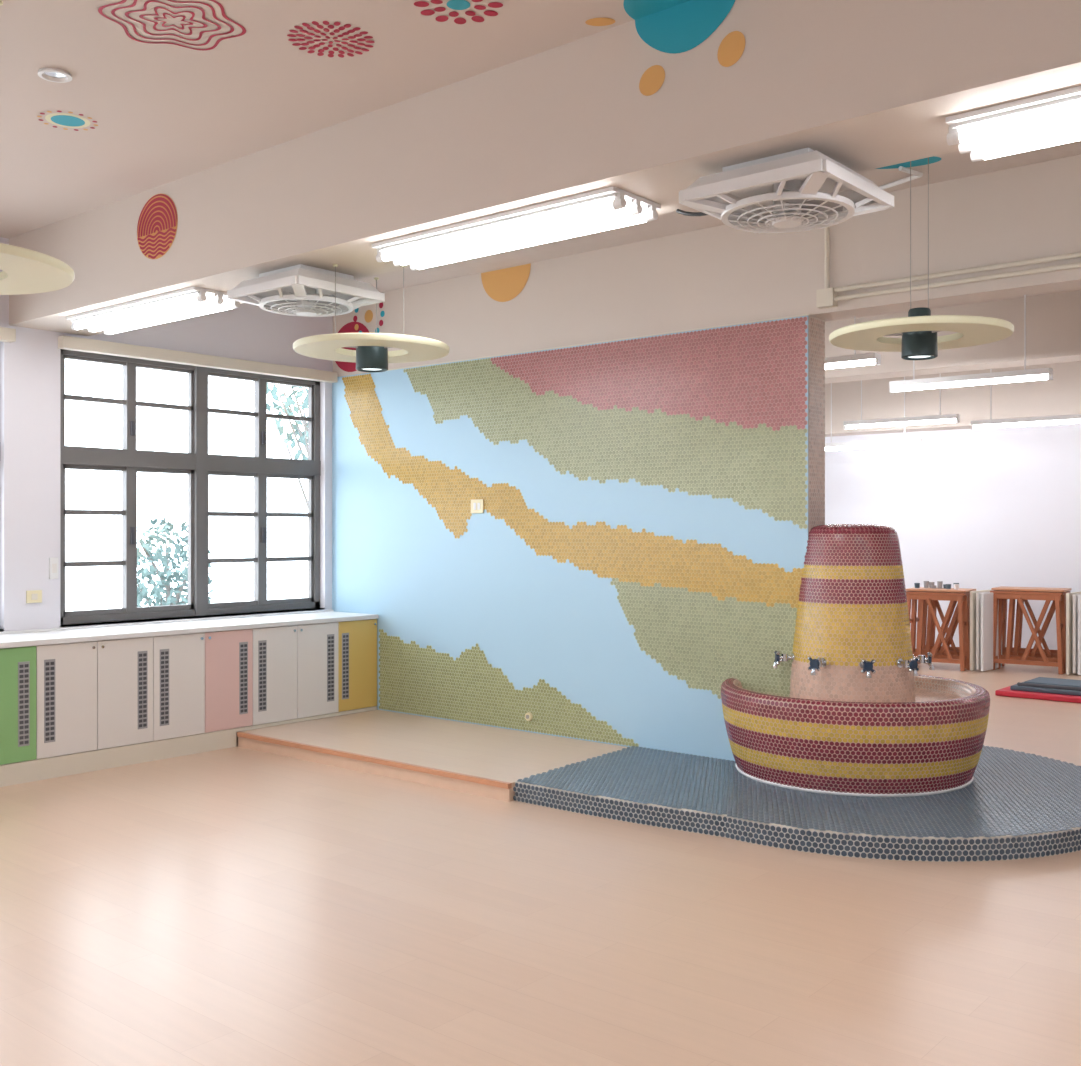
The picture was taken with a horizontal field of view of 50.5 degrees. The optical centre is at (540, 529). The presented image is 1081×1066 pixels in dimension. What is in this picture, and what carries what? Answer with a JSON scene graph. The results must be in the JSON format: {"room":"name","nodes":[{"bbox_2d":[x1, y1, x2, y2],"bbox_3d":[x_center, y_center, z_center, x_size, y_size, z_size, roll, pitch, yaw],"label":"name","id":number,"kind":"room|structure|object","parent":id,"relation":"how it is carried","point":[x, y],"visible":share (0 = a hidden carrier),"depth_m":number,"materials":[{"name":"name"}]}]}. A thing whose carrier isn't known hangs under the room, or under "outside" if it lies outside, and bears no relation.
{"room":"kindergarten classroom","nodes":[
{"label":"kindergarten classroom","id":0,"kind":"room"},
{"bbox_2d":[0,237,332,631],"bbox_3d":[-2.276,-0.175,8.737,0.200,3.350,16.800,0,0,40],"label":"wall","id":1,"kind":"structure","parent":0,"point":[29,365],"depth_m":7.47,"materials":[{"name":"paint"}]},
{"bbox_2d":[0,327,15,342],"bbox_3d":[-4.105,-1.230,6.343,0.074,0.080,2.380,0,0,40],"label":"trim","id":2,"kind":"structure","parent":1,"relation":"attached to","point":[6,334],"depth_m":7.20,"materials":[{"name":"beige wood"}]},
{"bbox_2d":[26,590,41,602],"bbox_3d":[-3.267,0.430,7.389,0.014,0.080,0.100,0,0,40],"label":"power socket","id":3,"kind":"object","parent":1,"relation":"attached to","point":[34,596],"visible":1,"depth_m":7.38,"materials":[{"name":"plastic"}]},
{"bbox_2d":[49,557,57,578],"bbox_3d":[-3.182,0.250,7.487,0.019,0.140,0.060,0,0,40],"label":"light switch","id":4,"kind":"object","parent":1,"relation":"attached to","point":[53,562],"visible":1,"depth_m":7.48,"materials":[{"name":"white plastic"}]},
{"bbox_2d":[60,349,320,627],"bbox_3d":[-2.524,-0.289,8.442,0.200,1.862,2.210,0,0,40],"label":"window","id":5,"kind":"structure","parent":1,"relation":"in","point":[197,463],"depth_m":8.38,"materials":[{"name":"black metal"}]},
{"bbox_2d":[58,335,337,382],"bbox_3d":[-2.402,-1.230,8.373,0.074,0.080,2.300,0,0,40],"label":"trim","id":6,"kind":"structure","parent":1,"relation":"attached to","point":[64,342],"depth_m":8.20,"materials":[{"name":"beige wood"}]},
{"bbox_2d":[525,712,532,720],"bbox_3d":[-0.084,1.290,7.912,0.060,0.060,0.025,0,0,40],"label":"cap","id":7,"kind":"object","parent":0,"point":[528,716],"depth_m":7.90,"materials":[{"name":"beige plastic"}]},
{"bbox_2d":[0,662,1080,1065],"bbox_3d":[1.631,1.575,5.459,10.400,0.150,16.800,0,0,40],"label":"floor","id":8,"kind":"structure","parent":0,"point":[234,906],"depth_m":4.27,"materials":[{"name":"laminate"}]},
{"bbox_2d":[0,610,378,786],"bbox_3d":[-4.211,1.072,5.833,0.566,0.856,8.508,0,0,40],"label":"storage cabinets","id":9,"kind":"object","parent":8,"relation":"on","point":[74,700],"visible":1,"depth_m":7.52,"materials":[{"name":"white laminate"}]},
{"bbox_2d":[237,710,626,801],"bbox_3d":[-0.723,1.450,7.615,2.510,0.100,1.297,0,0,40],"label":"wooden platform","id":10,"kind":"object","parent":8,"relation":"on","point":[480,760],"visible":0.96,"depth_m":7.41,"materials":[{"name":"laminate"}]},
{"bbox_2d":[513,745,1080,861],"bbox_3d":[1.776,1.445,6.562,2.881,0.116,2.688,0,0,36],"label":"platform","id":11,"kind":"object","parent":8,"relation":"on","point":[1016,805],"visible":0.73,"depth_m":5.77,"materials":[{"name":"grey tile"}]},
{"bbox_2d":[721,524,989,796],"bbox_3d":[1.797,0.678,6.600,1.481,1.422,1.489,0,0,34],"label":"fountain","id":12,"kind":"object","parent":11,"relation":"on","point":[858,717],"visible":0.97,"depth_m":6.27,"materials":[{"name":"multicoloured tile"}]},
{"bbox_2d":[773,650,794,667],"bbox_3d":[1.403,0.745,6.598,0.129,0.099,0.079,0,0,-1],"label":"water tap","id":13,"kind":"object","parent":12,"relation":"on","point":[784,656],"depth_m":6.59,"materials":[{"name":"silver metal"}]},
{"bbox_2d":[808,656,826,674],"bbox_3d":[1.528,0.745,6.316,0.079,0.099,0.130,0,0,40],"label":"water tap","id":14,"kind":"object","parent":12,"relation":"on","point":[818,664],"depth_m":6.30,"materials":[{"name":"silver metal"}]},
{"bbox_2d":[859,659,875,677],"bbox_3d":[1.769,0.745,6.212,0.079,0.099,0.129,0,0,3],"label":"water tap","id":15,"kind":"object","parent":12,"relation":"on","point":[867,667],"depth_m":6.18,"materials":[{"name":"silver metal"}]},
{"bbox_2d":[896,657,918,675],"bbox_3d":[2.014,0.745,6.280,0.079,0.099,0.129,0,0,-34],"label":"water tap","id":16,"kind":"object","parent":12,"relation":"on","point":[901,662],"depth_m":6.28,"materials":[{"name":"silver metal"}]},
{"bbox_2d":[913,652,933,669],"bbox_3d":[2.174,0.745,6.517,0.129,0.099,0.079,0,0,12],"label":"water tap","id":17,"kind":"object","parent":12,"relation":"on","point":[922,659],"depth_m":6.50,"materials":[{"name":"silver metal"}]},
{"bbox_2d":[906,587,975,670],"bbox_3d":[4.360,1.070,12.504,0.686,0.856,0.521,0,0,33],"label":"wooden table","id":18,"kind":"object","parent":8,"relation":"on","point":[927,598],"visible":0.67,"depth_m":12.38,"materials":[{"name":"brown wood"}]},
{"bbox_2d":[914,581,959,588],"bbox_3d":[4.358,0.600,12.521,0.500,0.078,0.210,0,0,40],"label":"cups","id":19,"kind":"object","parent":18,"relation":"on","point":[927,584],"visible":1,"depth_m":12.53,"materials":[{"name":"stone"}]},
{"bbox_2d":[970,590,1001,670],"bbox_3d":[4.780,1.071,12.281,0.140,0.840,0.509,0,0,44],"label":"tabletop","id":20,"kind":"object","parent":8,"relation":"on","point":[981,602],"visible":0.82,"depth_m":12.14,"materials":[{"name":"white laminate"}]},
{"bbox_2d":[990,586,1071,673],"bbox_3d":[5.241,1.060,12.247,0.766,0.876,0.501,0,0,33],"label":"wooden table","id":21,"kind":"object","parent":8,"relation":"on","point":[1037,656],"visible":0.88,"depth_m":12.17,"materials":[{"name":"brown wood"}]},
{"bbox_2d":[995,677,1080,702],"bbox_3d":[4.931,1.435,10.131,1.550,0.129,0.700,0,0,40],"label":"mats","id":22,"kind":"object","parent":8,"relation":"on","point":[1041,688],"visible":1,"depth_m":10.21,"materials":[{"name":"fabric"}]},
{"bbox_2d":[1066,592,1080,674],"bbox_3d":[5.647,1.071,11.945,0.140,0.840,0.509,0,0,44],"label":"tabletop","id":23,"kind":"object","parent":8,"relation":"on","point":[1073,600],"visible":1,"depth_m":11.80,"materials":[{"name":"white laminate"}]},
{"bbox_2d":[0,0,1080,321],"bbox_3d":[1.631,-1.925,5.459,10.400,0.150,16.800,0,0,40],"label":"ceiling","id":24,"kind":"structure","parent":0,"point":[163,114],"depth_m":4.77,"materials":[{"name":"paint"}]},
{"bbox_2d":[0,0,73,294],"bbox_3d":[-2.100,-1.337,4.047,0.840,1.024,0.840,0,0,40],"label":"pendant lamp","id":25,"kind":"object","parent":24,"relation":"hanging from","point":[25,271],"visible":1,"depth_m":4.08,"materials":[{"name":"beige paint"}]},
{"bbox_2d":[38,68,71,82],"bbox_3d":[-1.968,-1.843,4.640,0.130,0.013,0.130,0,0,40],"label":"recessed light","id":26,"kind":"object","parent":24,"relation":"in","point":[49,74],"visible":1,"depth_m":4.64,"materials":[{"name":"white plastic"}]},
{"bbox_2d":[37,111,97,130],"bbox_3d":[-2.135,-1.849,5.172,0.258,0.001,0.258,0,0,40],"label":"flower","id":27,"kind":"object","parent":24,"relation":"attached to","point":[60,119],"visible":1,"depth_m":5.17,"materials":[{"name":"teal paint"}]},
{"bbox_2d":[98,0,245,50],"bbox_3d":[-1.333,-1.848,4.160,0.514,0.001,0.460,0,0,40],"label":"flower","id":28,"kind":"object","parent":24,"relation":"attached to","point":[101,8],"visible":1,"depth_m":4.17,"materials":[{"name":"paint"}]},
{"bbox_2d":[287,21,374,57],"bbox_3d":[-0.789,-1.848,4.317,0.325,0.001,0.325,0,0,40],"label":"flower","id":29,"kind":"object","parent":24,"relation":"attached to","point":[311,50],"visible":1,"depth_m":4.31,"materials":[{"name":"paint"}]},
{"bbox_2d":[414,0,502,23],"bbox_3d":[-0.289,-1.848,4.028,0.309,0.001,0.309,0,0,40],"label":"flower","id":30,"kind":"object","parent":24,"relation":"attached to","point":[453,4],"visible":1,"depth_m":4.07,"materials":[{"name":"red paint"}]},
{"bbox_2d":[9,0,1080,335],"bbox_3d":[0.625,-1.575,4.260,10.000,0.550,0.530,0,0,40],"label":"beam","id":31,"kind":"structure","parent":24,"relation":"attached to","point":[865,85],"depth_m":4.33,"materials":[{"name":"paint"}]},
{"bbox_2d":[67,286,239,334],"bbox_3d":[-2.265,-1.262,6.666,1.380,0.075,0.320,0,0,40],"label":"fluorescent ceiling light","id":32,"kind":"object","parent":31,"relation":"attached to","point":[194,301],"visible":0.98,"depth_m":6.53,"materials":[{"name":"white plastic"}]},
{"bbox_2d":[137,193,177,258],"bbox_3d":[-2.068,-1.635,6.170,0.400,0.350,0.002,0,0,40],"label":"decal","id":33,"kind":"object","parent":31,"relation":"attached to","point":[158,218],"visible":1,"depth_m":6.17,"materials":[{"name":"red paint"}]},
{"bbox_2d":[227,264,384,316],"bbox_3d":[-1.192,-1.200,5.830,0.575,0.199,0.575,0,0,40],"label":"ceiling fan","id":34,"kind":"object","parent":31,"relation":"hanging from","point":[297,290],"visible":1,"depth_m":5.72,"materials":[{"name":"white plastic"}]},
{"bbox_2d":[293,264,448,371],"bbox_3d":[-0.840,-1.047,5.704,0.770,0.504,0.770,0,0,40],"label":"pendant lamp","id":35,"kind":"object","parent":31,"relation":"hanging from","point":[371,354],"visible":1,"depth_m":5.61,"materials":[{"name":"beige paint"}]},
{"bbox_2d":[372,186,660,269],"bbox_3d":[-0.143,-1.262,4.885,1.380,0.075,0.320,0,0,40],"label":"fluorescent ceiling light","id":36,"kind":"object","parent":31,"relation":"attached to","point":[612,207],"visible":1,"depth_m":4.75,"materials":[{"name":"white plastic"}]},
{"bbox_2d":[585,0,744,95],"bbox_3d":[0.387,-1.704,3.970,0.609,0.292,0.220,0,0,40],"label":"decal","id":37,"kind":"object","parent":31,"relation":"attached to","point":[667,26],"visible":1,"depth_m":4.03,"materials":[{"name":"teal paint"}]},
{"bbox_2d":[679,147,893,232],"bbox_3d":[0.888,-1.200,4.124,0.575,0.199,0.575,0,0,40],"label":"ceiling fan","id":38,"kind":"object","parent":31,"relation":"hanging from","point":[805,189],"visible":1,"depth_m":4.03,"materials":[{"name":"white plastic"}]},
{"bbox_2d":[945,86,1080,161],"bbox_3d":[1.898,-1.262,3.289,1.380,0.075,0.320,0,0,40],"label":"fluorescent ceiling light","id":39,"kind":"object","parent":31,"relation":"attached to","point":[1054,118],"visible":1,"depth_m":3.55,"materials":[{"name":"white plastic"}]},
{"bbox_2d":[676,209,706,215],"bbox_3d":[0.660,-1.272,4.537,0.286,0.050,0.016,0,0,40],"label":"power cable","id":40,"kind":"object","parent":24,"relation":"attached to","point":[679,211],"visible":0.52,"depth_m":4.58,"materials":[{"name":"grey plastic"}]},
{"bbox_2d":[333,154,1080,376],"bbox_3d":[2.212,-1.542,6.152,10.000,0.615,0.210,0,0,40],"label":"lintel beam","id":41,"kind":"structure","parent":24,"relation":"attached to","point":[722,274],"depth_m":6.76,"materials":[{"name":"paint"}]},
{"bbox_2d":[335,302,384,371],"bbox_3d":[-1.446,-1.560,9.082,0.620,0.600,0.001,0,0,40],"label":"flower","id":42,"kind":"object","parent":41,"relation":"attached to","point":[352,327],"visible":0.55,"depth_m":9.11,"materials":[{"name":"paint"}]},
{"bbox_2d":[481,263,530,301],"bbox_3d":[-0.247,-1.728,8.075,0.470,0.235,0.001,0,0,40],"label":"decal","id":43,"kind":"object","parent":41,"relation":"attached to","point":[502,285],"visible":1,"depth_m":8.07,"materials":[{"name":"orange paint"}]},
{"bbox_2d":[816,166,1080,308],"bbox_3d":[3.613,-1.551,4.563,5.610,0.582,0.422,0,0,40],"label":"conduit","id":44,"kind":"object","parent":41,"relation":"attached to","point":[828,297],"visible":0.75,"depth_m":6.06,"materials":[{"name":"white plastic"}]},
{"bbox_2d":[825,316,880,368],"bbox_3d":[2.091,-1.554,9.119,1.274,0.591,0.100,0,0,40],"label":"strip light","id":45,"kind":"object","parent":24,"relation":"hanging from","point":[854,360],"visible":0.37,"depth_m":8.82,"materials":[{"name":"white plastic"}]},
{"bbox_2d":[825,377,922,450],"bbox_3d":[3.705,-1.383,12.987,1.274,0.931,0.100,0,0,40],"label":"strip light","id":46,"kind":"object","parent":24,"relation":"hanging from","point":[904,442],"visible":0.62,"depth_m":12.90,"materials":[{"name":"white plastic"}]},
{"bbox_2d":[843,373,959,429],"bbox_3d":[3.869,-1.484,12.327,1.274,0.731,0.100,0,0,40],"label":"strip light","id":47,"kind":"object","parent":24,"relation":"hanging from","point":[949,418],"visible":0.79,"depth_m":12.28,"materials":[{"name":"white plastic"}]},
{"bbox_2d":[876,156,940,168],"bbox_3d":[1.817,-1.848,5.759,0.357,0.001,0.222,0,0,40],"label":"painted teal petal","id":48,"kind":"object","parent":24,"relation":"attached to","point":[924,161],"visible":0.46,"depth_m":5.77,"materials":[{"name":"paint"}]},
{"bbox_2d":[829,157,1013,359],"bbox_3d":[1.752,-1.322,5.292,0.810,1.054,0.810,0,0,40],"label":"pendant lamp","id":49,"kind":"object","parent":24,"relation":"hanging from","point":[919,340],"visible":0.94,"depth_m":5.22,"materials":[{"name":"beige paint"}]},
{"bbox_2d":[825,290,1080,436],"bbox_3d":[5.616,-1.515,10.209,10.000,0.670,4.000,0,0,40],"label":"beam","id":50,"kind":"structure","parent":24,"relation":"attached to","point":[1053,320],"depth_m":10.34,"materials":[{"name":"paint"}]},
{"bbox_2d":[889,295,1052,392],"bbox_3d":[3.387,-1.494,9.077,1.274,0.711,0.100,0,0,40],"label":"strip light","id":51,"kind":"object","parent":24,"relation":"hanging from","point":[1040,373],"visible":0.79,"depth_m":8.99,"materials":[{"name":"white plastic"}]},
{"bbox_2d":[971,369,1080,429],"bbox_3d":[4.941,-1.444,11.427,1.274,0.811,0.100,0,0,40],"label":"strip light","id":52,"kind":"object","parent":24,"relation":"hanging from","point":[1075,418],"visible":0.87,"depth_m":11.48,"materials":[{"name":"white plastic"}]},
{"bbox_2d":[339,315,824,746],"bbox_3d":[-0.005,0.133,8.013,4.210,2.735,0.210,0,0,40],"label":"wall","id":53,"kind":"structure","parent":0,"point":[809,316],"depth_m":6.59,"materials":[{"name":"white paint"}]},
{"bbox_2d":[332,314,824,760],"bbox_3d":[-0.007,0.080,8.001,4.221,2.641,0.214,0,0,40],"label":"mural","id":54,"kind":"object","parent":53,"relation":"attached to","point":[636,549],"visible":0.94,"depth_m":7.61,"materials":[{"name":"tile"}]},
{"bbox_2d":[471,499,483,512],"bbox_3d":[-0.456,-0.170,8.231,0.120,0.100,0.016,0,0,40],"label":"power socket","id":55,"kind":"object","parent":54,"relation":"attached to","point":[477,505],"visible":1,"depth_m":8.22,"materials":[{"name":"plastic"}]},
{"bbox_2d":[825,423,1080,649],"bbox_3d":[6.966,-0.175,11.817,10.000,3.350,0.200,0,0,40],"label":"wall","id":56,"kind":"structure","parent":0,"point":[985,508],"depth_m":13.31,"materials":[{"name":"white paint"}]},
{"label":"outside","id":57,"kind":"structure","parent":0,"visible":0},
{"bbox_3d":[-7.767,1.750,13.084,13.800,0.100,30.000,0,0,40],"label":"ground","id":58,"kind":"structure","parent":57,"visible":0},
{"bbox_2d":[137,517,216,606],"bbox_3d":[-3.481,0.789,10.728,0.834,1.822,0.837,0,0,40],"label":"shrub","id":59,"kind":"object","parent":58,"relation":"on","point":[142,590],"visible":0.52,"depth_m":10.65,"materials":[{"name":"green plant"}]},
{"bbox_2d":[267,383,307,507],"bbox_3d":[-2.678,-0.288,13.694,1.545,3.976,1.513,0,0,40],"label":"tree","id":60,"kind":"object","parent":58,"relation":"on","point":[303,436],"visible":0.16,"depth_m":13.59,"materials":[{"name":"green plant"}]}
]}

